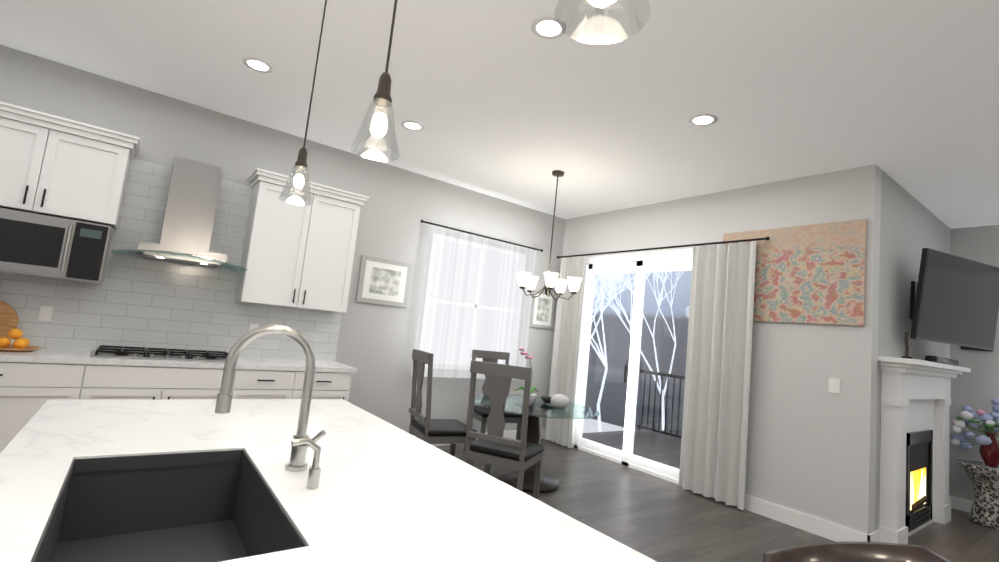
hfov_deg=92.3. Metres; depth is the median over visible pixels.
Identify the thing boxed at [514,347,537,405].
orchid pot
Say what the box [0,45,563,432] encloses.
wall
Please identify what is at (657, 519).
floor
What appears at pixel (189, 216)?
range hood
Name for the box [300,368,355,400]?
base cabinet
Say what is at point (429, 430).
dining chair
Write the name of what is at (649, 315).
backdrop
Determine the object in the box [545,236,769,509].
door curtain
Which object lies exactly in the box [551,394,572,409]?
teapot
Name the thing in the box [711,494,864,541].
baseboard
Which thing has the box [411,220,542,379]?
curtain
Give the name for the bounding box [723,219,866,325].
painting
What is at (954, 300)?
screen
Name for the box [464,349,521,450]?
dining chair
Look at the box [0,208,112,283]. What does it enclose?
microwave
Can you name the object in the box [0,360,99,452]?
base cabinet
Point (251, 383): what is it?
base cabinet
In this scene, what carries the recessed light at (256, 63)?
in the ceiling
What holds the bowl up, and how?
on the dining table at (513, 404)
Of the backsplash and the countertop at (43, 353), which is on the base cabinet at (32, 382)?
the countertop at (43, 353)
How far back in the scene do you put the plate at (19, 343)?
3.29 m
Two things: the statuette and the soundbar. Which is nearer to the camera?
the statuette
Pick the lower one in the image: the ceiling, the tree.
the tree
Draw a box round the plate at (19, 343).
[0,328,41,351]
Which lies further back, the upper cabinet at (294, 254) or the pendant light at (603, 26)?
the upper cabinet at (294, 254)
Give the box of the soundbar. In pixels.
[925,355,958,365]
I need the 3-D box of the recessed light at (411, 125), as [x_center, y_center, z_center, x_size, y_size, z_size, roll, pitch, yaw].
[-0.761,-1.359,4.204,0.198,0.005,0.198,0,-8,44]
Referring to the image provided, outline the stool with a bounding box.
[763,541,950,561]
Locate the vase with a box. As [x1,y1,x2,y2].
[950,398,998,467]
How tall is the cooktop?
0.045 m
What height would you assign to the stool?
1.057 m
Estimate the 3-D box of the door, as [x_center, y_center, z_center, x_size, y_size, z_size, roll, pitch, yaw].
[1.582,0.903,5.707,0.150,2.510,1.830,10,-7,-36]
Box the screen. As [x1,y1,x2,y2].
[910,248,998,350]
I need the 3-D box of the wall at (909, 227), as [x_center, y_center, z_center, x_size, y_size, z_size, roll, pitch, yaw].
[4.045,0.756,4.728,2.430,3.100,0.150,10,-7,-36]
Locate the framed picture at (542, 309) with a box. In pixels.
[529,290,554,328]
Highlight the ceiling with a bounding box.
[0,0,998,228]
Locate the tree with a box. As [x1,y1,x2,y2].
[590,271,684,431]
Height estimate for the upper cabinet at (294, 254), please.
1.300 m
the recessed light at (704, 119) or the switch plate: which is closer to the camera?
the recessed light at (704, 119)
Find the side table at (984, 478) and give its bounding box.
[957,459,998,529]
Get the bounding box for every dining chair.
[409,349,476,465]
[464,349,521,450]
[464,360,543,499]
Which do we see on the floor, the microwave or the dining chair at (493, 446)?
the dining chair at (493, 446)
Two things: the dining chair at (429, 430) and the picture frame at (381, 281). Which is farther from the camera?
the picture frame at (381, 281)
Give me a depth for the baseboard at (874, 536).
3.76 m
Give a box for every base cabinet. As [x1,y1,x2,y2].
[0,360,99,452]
[92,364,239,399]
[232,368,303,398]
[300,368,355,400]
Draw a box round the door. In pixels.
[570,248,692,490]
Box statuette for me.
[901,331,911,358]
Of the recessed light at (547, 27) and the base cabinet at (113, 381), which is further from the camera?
the base cabinet at (113, 381)
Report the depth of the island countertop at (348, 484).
1.39 m
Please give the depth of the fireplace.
4.18 m
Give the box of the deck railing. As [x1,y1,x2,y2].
[637,370,684,438]
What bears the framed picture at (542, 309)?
attached to the wall at (377, 340)
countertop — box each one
[0,348,355,371]
[0,400,656,561]
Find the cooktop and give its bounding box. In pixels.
[90,345,227,361]
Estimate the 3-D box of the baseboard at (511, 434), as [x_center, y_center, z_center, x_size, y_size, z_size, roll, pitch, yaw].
[-0.540,1.891,5.740,3.000,0.130,0.015,10,-7,-36]
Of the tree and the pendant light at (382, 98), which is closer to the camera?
the pendant light at (382, 98)
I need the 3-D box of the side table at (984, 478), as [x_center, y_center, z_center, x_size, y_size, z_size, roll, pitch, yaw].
[4.885,2.130,4.760,0.500,0.560,0.500,10,-7,-36]
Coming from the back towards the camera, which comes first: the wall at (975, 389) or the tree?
the tree
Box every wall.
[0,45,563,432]
[548,164,883,534]
[876,172,951,530]
[952,225,998,500]
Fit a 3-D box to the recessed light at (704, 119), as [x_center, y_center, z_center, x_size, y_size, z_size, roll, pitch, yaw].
[1.510,-1.193,3.560,0.198,0.005,0.198,0,-8,44]
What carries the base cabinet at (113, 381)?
on the floor
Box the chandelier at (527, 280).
[517,170,581,300]
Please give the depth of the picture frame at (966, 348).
5.25 m
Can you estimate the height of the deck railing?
1.120 m
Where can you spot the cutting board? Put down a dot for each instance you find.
(9, 320)
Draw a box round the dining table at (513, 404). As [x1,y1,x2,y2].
[474,394,599,492]
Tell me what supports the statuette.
on the fireplace
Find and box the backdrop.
[585,271,691,434]
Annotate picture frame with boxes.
[355,255,411,307]
[961,346,991,350]
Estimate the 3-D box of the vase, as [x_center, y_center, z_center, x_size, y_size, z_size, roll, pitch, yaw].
[4.897,1.511,4.829,0.487,0.679,0.581,10,-7,-36]
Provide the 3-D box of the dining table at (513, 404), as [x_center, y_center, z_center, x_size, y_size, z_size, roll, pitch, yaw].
[0.302,1.555,4.601,1.240,0.728,1.240,10,-7,-36]
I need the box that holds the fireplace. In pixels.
[878,356,970,543]
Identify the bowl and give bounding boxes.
[541,396,551,403]
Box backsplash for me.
[0,158,341,360]
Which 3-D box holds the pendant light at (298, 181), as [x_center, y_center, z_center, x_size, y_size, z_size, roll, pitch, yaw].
[-0.938,-0.974,2.413,0.156,1.179,0.154,10,-7,-36]
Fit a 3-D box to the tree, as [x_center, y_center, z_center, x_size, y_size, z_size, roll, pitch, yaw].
[1.798,0.359,13.686,7.097,7.321,11.448,10,-7,-36]
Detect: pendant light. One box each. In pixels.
[279,0,326,205]
[352,0,399,161]
[554,0,650,43]
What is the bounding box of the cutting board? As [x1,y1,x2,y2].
[0,300,18,336]
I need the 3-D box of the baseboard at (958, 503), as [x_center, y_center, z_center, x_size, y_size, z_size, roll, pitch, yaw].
[6.569,2.333,2.984,0.015,0.130,5.590,10,-7,-36]
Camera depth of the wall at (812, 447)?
4.22 m
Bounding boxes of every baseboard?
[413,429,545,445]
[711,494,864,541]
[865,495,951,541]
[952,496,973,512]
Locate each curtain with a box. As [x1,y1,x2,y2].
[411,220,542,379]
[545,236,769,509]
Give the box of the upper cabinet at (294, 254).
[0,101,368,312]
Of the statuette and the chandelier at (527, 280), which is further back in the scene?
the chandelier at (527, 280)
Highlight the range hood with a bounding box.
[110,156,247,272]
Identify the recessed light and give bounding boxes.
[242,57,272,72]
[401,121,423,130]
[531,16,566,38]
[689,114,717,125]
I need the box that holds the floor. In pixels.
[435,429,998,561]
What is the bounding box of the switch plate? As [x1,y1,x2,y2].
[828,378,839,393]
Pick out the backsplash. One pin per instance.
(137, 301)

